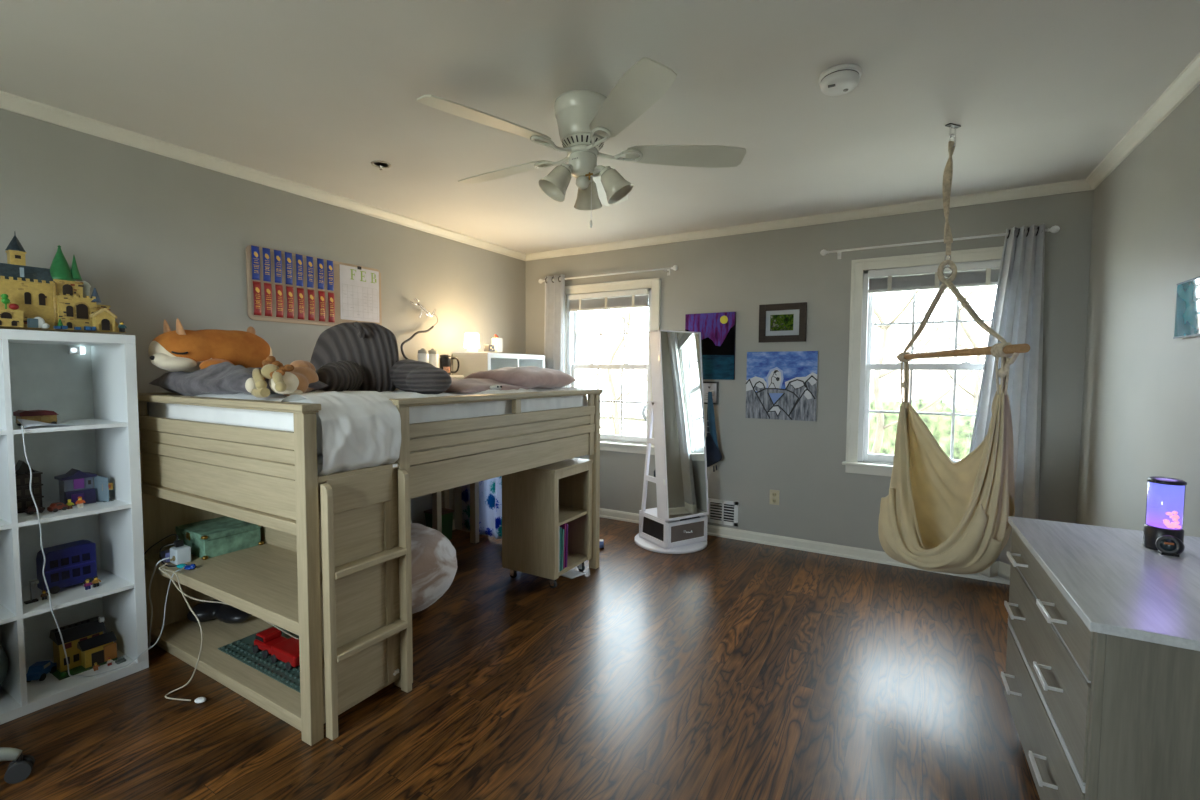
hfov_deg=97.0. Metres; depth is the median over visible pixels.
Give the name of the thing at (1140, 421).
wall
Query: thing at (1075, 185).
trim
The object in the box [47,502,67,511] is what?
toy car
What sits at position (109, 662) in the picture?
toy figure
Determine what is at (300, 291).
ribbon
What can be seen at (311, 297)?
ribbon
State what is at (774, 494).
wall outlet
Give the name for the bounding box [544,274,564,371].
curtain
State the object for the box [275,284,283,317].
ribbon
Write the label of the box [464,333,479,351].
table lamp
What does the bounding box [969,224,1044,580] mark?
curtain
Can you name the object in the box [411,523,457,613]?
beanbag
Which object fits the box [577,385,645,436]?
lawn
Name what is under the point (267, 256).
print
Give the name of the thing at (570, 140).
vent
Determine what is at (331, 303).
ribbon
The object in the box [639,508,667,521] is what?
shelf
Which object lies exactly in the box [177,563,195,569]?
toy
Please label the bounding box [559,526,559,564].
book
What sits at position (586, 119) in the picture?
ceiling fan
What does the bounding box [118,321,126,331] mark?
toy figure
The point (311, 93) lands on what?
ceiling
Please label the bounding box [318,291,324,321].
ribbon
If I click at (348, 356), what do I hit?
pillow
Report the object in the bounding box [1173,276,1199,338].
print
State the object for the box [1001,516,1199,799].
dresser
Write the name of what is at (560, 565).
book
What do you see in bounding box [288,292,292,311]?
print
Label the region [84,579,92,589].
toy figure
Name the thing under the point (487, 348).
speaker
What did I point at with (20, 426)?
power cable
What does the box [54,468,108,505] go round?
house
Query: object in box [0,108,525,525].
wall
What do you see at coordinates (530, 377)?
throw pillow
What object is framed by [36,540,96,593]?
bus
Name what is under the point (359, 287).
page
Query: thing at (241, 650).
plate
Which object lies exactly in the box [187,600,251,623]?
pouch
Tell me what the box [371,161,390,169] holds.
sprinkler
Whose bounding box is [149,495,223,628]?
shelf
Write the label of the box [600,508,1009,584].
baseboard
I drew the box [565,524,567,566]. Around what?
book
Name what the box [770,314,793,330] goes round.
photo
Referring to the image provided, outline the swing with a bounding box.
[878,134,1029,573]
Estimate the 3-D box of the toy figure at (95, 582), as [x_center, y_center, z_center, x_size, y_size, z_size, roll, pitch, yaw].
[-2.155,0.776,2.272,0.016,0.046,0.030,2,4,30]
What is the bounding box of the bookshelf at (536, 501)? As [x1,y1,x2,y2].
[502,458,592,588]
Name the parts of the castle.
gable trim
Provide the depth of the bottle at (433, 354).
4.01 m
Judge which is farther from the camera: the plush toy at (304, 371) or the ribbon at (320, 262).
the ribbon at (320, 262)
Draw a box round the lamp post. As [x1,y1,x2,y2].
[24,579,38,603]
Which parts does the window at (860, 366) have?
sill, sash, sash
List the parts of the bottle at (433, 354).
lid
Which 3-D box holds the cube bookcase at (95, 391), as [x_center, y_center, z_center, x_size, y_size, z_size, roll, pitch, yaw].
[-2.438,0.472,1.929,0.378,1.464,1.113,2,4,30]
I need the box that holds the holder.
[400,298,437,358]
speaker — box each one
[484,345,494,351]
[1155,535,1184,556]
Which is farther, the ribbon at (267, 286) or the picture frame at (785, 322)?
the picture frame at (785, 322)
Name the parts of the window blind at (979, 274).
rail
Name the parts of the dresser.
bar handle, bar handle, bar handle, bar handle, drawer, rail, bar handle, drawer, bar handle, drawer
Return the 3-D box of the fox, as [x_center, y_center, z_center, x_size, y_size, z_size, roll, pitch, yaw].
[-1.890,-0.250,2.608,0.310,0.272,0.551,2,3,27]
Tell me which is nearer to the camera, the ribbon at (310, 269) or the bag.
the ribbon at (310, 269)
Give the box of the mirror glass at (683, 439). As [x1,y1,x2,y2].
[661,331,706,518]
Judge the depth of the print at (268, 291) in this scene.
3.09 m
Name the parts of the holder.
flexible arm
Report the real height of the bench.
0.020 m
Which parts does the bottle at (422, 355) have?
lid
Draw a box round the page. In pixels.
[339,264,379,322]
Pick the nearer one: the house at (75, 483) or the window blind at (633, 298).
the house at (75, 483)
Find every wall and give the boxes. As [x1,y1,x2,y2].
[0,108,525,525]
[525,190,1093,551]
[600,322,990,409]
[1076,84,1199,536]
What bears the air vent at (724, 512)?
in the wall at (819, 501)
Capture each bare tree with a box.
[594,308,648,434]
[871,287,985,453]
[901,286,991,406]
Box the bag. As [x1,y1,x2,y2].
[706,392,721,471]
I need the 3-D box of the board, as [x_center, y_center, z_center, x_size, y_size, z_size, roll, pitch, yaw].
[-1.769,-0.686,3.378,0.022,0.424,0.880,2,4,30]
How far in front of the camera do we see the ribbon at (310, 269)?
3.30 m
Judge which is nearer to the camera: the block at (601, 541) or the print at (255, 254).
the print at (255, 254)
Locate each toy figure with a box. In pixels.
[40,590,48,599]
[66,499,73,508]
[76,496,84,507]
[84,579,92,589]
[92,576,100,586]
[93,662,99,670]
[107,658,112,665]
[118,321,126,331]
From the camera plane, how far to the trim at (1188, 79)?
2.27 m
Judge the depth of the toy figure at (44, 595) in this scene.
2.14 m
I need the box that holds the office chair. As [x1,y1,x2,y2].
[0,747,34,783]
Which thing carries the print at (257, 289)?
attached to the ribbon at (256, 285)
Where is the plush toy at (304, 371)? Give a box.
[283,360,318,395]
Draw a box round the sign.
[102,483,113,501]
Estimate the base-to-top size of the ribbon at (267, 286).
0.190 m
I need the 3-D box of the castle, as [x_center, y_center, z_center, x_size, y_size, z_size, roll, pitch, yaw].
[-2.252,-0.476,2.137,0.220,0.386,0.478,2,4,30]
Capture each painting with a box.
[685,312,735,379]
[746,351,817,420]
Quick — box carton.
[492,338,501,351]
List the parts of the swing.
hem cord, hem cord, cord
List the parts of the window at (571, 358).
sash, sash, sill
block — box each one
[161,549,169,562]
[599,539,603,548]
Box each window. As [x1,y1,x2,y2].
[564,278,660,454]
[842,246,1003,476]
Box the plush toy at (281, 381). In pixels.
[245,356,298,397]
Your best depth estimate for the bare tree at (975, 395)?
8.96 m
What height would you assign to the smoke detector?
0.054 m
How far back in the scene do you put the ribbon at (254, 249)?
3.02 m
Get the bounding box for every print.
[253,252,258,272]
[255,287,259,306]
[265,254,269,274]
[266,289,270,309]
[276,256,280,276]
[278,290,281,310]
[287,258,291,277]
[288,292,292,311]
[298,260,301,279]
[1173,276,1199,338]
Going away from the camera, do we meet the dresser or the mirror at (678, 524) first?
the dresser
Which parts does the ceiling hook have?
plate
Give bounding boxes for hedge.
[868,396,976,459]
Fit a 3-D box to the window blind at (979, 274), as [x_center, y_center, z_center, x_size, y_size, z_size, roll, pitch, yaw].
[2.200,-0.799,3.470,0.804,0.144,0.063,2,4,30]
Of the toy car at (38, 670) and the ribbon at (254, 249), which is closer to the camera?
the toy car at (38, 670)
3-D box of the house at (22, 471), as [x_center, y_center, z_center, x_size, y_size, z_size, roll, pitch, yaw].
[-2.360,0.349,2.173,0.110,0.205,0.096,2,4,30]
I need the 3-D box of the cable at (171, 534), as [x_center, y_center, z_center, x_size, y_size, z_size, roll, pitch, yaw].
[-2.059,0.870,2.485,0.332,0.495,0.066,2,3,22]
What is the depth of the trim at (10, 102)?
2.81 m
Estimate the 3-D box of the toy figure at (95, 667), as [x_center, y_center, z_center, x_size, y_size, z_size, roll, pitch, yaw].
[-2.145,1.134,2.261,0.014,0.033,0.022,2,4,30]
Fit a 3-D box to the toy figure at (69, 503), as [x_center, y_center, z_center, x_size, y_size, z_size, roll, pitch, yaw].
[-2.196,0.431,2.200,0.015,0.039,0.026,2,4,30]
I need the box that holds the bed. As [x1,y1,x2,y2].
[138,389,602,745]
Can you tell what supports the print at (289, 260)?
attached to the ribbon at (288, 256)
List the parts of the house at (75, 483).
door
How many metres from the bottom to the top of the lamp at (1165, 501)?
0.219 m
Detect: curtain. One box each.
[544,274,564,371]
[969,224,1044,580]
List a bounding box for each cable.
[20,426,184,676]
[144,534,178,566]
[149,557,169,647]
[159,566,298,638]
[162,563,202,700]
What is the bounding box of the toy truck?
[252,627,299,669]
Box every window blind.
[568,289,648,311]
[868,261,1000,292]
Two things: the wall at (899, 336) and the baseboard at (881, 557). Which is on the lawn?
the wall at (899, 336)
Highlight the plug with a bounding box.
[194,697,205,702]
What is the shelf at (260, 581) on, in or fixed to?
attached to the bed
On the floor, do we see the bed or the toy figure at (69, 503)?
the bed
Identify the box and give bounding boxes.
[176,516,263,559]
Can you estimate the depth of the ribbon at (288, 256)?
3.19 m
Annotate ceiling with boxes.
[0,0,1199,253]
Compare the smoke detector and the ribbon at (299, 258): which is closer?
the smoke detector
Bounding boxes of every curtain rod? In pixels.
[538,265,677,283]
[820,225,1059,258]
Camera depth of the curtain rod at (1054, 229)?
3.42 m
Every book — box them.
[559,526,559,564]
[559,527,561,570]
[560,523,565,568]
[562,529,563,569]
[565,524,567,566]
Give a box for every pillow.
[149,362,327,395]
[310,322,451,393]
[463,366,575,388]
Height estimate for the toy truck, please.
0.080 m
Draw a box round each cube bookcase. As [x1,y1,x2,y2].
[0,329,148,724]
[453,353,544,535]
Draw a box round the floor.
[0,517,1039,799]
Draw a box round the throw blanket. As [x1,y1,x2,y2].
[444,377,529,392]
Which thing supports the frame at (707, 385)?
attached to the wall at (819, 501)
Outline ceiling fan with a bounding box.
[417,57,746,227]
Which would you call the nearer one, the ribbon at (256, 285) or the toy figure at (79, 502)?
the toy figure at (79, 502)
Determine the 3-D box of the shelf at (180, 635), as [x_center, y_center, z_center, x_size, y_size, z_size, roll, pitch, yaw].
[-1.528,1.137,2.418,1.400,0.025,0.408,2,4,30]
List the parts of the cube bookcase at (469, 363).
panel, panel, panel, panel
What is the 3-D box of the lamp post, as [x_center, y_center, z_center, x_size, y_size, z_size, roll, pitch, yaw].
[-2.267,0.763,2.119,0.024,0.086,0.041,2,4,30]
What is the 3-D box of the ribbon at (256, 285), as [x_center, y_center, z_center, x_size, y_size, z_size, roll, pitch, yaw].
[-1.959,-0.581,3.038,0.008,0.190,0.042,2,4,30]
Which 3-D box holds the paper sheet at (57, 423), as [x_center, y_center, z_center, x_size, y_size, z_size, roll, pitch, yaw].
[-2.186,0.096,2.128,0.069,0.007,0.116,3,4,41]
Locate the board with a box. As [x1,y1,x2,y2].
[245,245,381,325]
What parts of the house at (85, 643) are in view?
plate, garage door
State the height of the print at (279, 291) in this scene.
0.119 m
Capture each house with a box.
[15,460,44,513]
[49,616,117,679]
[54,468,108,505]
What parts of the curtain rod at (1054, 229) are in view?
rod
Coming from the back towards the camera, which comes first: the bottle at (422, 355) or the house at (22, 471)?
the bottle at (422, 355)
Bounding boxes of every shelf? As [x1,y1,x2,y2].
[144,543,298,634]
[148,615,398,724]
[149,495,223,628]
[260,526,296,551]
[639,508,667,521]
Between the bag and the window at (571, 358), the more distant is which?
the window at (571, 358)
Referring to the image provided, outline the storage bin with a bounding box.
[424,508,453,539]
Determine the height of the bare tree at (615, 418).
5.573 m
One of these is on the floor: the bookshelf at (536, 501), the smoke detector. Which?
the bookshelf at (536, 501)
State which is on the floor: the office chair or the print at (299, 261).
the office chair
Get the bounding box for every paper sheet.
[17,419,63,426]
[42,423,74,425]
[561,569,585,578]
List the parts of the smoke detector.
mounting plate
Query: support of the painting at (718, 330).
attached to the wall at (819, 501)
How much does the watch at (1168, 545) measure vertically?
0.059 m
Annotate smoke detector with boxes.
[819,64,861,95]
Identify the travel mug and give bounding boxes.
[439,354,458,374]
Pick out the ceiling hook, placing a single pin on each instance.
(951, 125)
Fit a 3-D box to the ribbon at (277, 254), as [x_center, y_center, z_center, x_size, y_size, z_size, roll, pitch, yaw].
[-1.897,-0.786,3.132,0.008,0.190,0.042,2,4,30]
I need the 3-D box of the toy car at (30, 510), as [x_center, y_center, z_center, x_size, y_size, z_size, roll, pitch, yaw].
[-2.263,0.439,2.127,0.026,0.031,0.050,2,3,25]
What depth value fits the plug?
2.10 m
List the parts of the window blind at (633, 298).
rail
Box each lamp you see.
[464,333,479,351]
[1142,476,1186,550]
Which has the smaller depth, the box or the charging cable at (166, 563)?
the charging cable at (166, 563)
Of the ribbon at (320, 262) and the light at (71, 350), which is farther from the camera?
the ribbon at (320, 262)
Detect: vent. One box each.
[562,132,603,150]
[707,498,737,526]
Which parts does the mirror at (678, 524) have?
leg, black panel, mirror door, drawer, drawer panel, black panel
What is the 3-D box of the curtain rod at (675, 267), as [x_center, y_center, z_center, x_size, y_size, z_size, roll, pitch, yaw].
[0.043,-1.081,4.658,1.392,0.062,0.107,2,4,30]
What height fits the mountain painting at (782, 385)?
0.510 m
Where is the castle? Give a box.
[0,231,125,332]
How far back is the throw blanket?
2.84 m
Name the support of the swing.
hanging from the ceiling hook
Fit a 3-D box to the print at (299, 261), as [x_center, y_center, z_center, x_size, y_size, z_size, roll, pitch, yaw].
[-1.830,-0.795,3.241,0.002,0.119,0.028,2,4,30]
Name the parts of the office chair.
arm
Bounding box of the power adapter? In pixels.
[170,540,190,564]
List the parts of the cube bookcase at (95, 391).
cube shelf, cube shelf, cube shelf, panel, panel, cube shelf, cube shelf, panel, cube shelf, panel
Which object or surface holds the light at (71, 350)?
attached to the cube bookcase at (95, 391)
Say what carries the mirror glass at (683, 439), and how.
on the mirror at (678, 524)
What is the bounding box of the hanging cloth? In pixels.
[461,476,501,538]
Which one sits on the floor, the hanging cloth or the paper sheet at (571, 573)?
the paper sheet at (571, 573)
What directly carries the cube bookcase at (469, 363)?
on the floor
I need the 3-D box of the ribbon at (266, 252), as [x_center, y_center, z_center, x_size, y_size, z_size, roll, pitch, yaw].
[-1.929,-0.783,3.077,0.008,0.190,0.042,2,4,30]
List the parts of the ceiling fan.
blade, blade, lamp shade, lamp shade, pull chain, lamp arm, blade, lamp shade, blade, blade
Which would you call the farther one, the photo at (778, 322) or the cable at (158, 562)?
the photo at (778, 322)
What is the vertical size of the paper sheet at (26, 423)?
0.032 m
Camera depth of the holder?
3.99 m
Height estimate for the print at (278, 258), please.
0.119 m
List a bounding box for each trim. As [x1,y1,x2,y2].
[0,91,525,260]
[526,179,1093,260]
[1085,52,1199,188]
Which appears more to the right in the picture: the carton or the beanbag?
the carton
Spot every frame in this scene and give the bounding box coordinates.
[703,381,718,404]
[759,302,806,342]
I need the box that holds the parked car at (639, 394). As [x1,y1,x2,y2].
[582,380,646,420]
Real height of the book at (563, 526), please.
0.285 m
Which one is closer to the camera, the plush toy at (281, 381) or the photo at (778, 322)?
the plush toy at (281, 381)
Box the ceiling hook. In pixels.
[945,123,960,137]
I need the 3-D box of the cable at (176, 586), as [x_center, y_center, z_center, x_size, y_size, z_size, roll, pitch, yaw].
[-1.579,0.938,2.313,0.779,0.382,0.151,0,3,0]
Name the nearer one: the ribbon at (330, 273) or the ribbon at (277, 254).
the ribbon at (277, 254)
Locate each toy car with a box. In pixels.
[25,505,44,514]
[26,660,56,681]
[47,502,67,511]
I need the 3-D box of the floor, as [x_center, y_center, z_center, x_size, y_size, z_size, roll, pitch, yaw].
[-0.238,1.272,2.035,4.383,0.120,5.400,2,4,30]
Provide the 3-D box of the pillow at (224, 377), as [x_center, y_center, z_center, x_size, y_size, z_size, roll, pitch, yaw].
[-1.702,-0.091,2.479,0.980,0.174,0.360,2,4,30]
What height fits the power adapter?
0.100 m
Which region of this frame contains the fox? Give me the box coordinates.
[148,318,271,371]
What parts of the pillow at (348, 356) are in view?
arm, handle, arm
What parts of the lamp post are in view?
post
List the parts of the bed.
post, rail, post, ladder rail, ladder panel, post, ladder rail, support leg, post, support leg, rail, post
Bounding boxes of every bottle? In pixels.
[417,348,428,362]
[428,349,438,367]
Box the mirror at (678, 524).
[635,330,708,553]
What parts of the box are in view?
lid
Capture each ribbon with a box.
[251,245,259,279]
[253,281,261,314]
[262,247,270,281]
[264,283,271,315]
[274,250,281,282]
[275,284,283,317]
[285,252,292,284]
[286,286,293,318]
[296,254,302,285]
[297,288,304,319]
[306,256,313,287]
[308,289,314,320]
[317,258,323,288]
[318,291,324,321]
[327,260,333,290]
[328,292,334,322]
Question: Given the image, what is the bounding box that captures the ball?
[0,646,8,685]
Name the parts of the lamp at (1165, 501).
lid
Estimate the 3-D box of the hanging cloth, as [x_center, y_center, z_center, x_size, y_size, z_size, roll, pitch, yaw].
[-0.688,0.697,4.032,1.200,0.770,0.103,2,4,30]
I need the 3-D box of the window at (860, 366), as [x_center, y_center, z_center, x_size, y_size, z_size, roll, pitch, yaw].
[2.217,-0.215,3.534,1.056,1.492,0.190,2,4,30]
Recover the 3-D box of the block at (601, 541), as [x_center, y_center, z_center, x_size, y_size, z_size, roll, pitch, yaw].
[0.005,1.079,3.993,0.050,0.058,0.100,0,3,2]
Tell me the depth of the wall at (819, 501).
3.88 m
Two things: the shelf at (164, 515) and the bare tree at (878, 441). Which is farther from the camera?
the bare tree at (878, 441)
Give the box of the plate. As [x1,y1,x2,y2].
[218,625,299,692]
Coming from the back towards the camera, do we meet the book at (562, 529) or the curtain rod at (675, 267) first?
the curtain rod at (675, 267)
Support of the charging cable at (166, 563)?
hanging from the bed
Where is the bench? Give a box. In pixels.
[115,656,125,663]
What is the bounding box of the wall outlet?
[769,490,779,504]
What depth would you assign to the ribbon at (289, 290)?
3.20 m
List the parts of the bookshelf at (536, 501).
panel, shelf, frame, panel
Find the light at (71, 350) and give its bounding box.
[68,346,84,353]
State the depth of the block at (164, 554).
2.47 m
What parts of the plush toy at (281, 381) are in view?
arm, leg, arm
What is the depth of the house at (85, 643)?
2.28 m
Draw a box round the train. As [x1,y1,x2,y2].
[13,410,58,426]

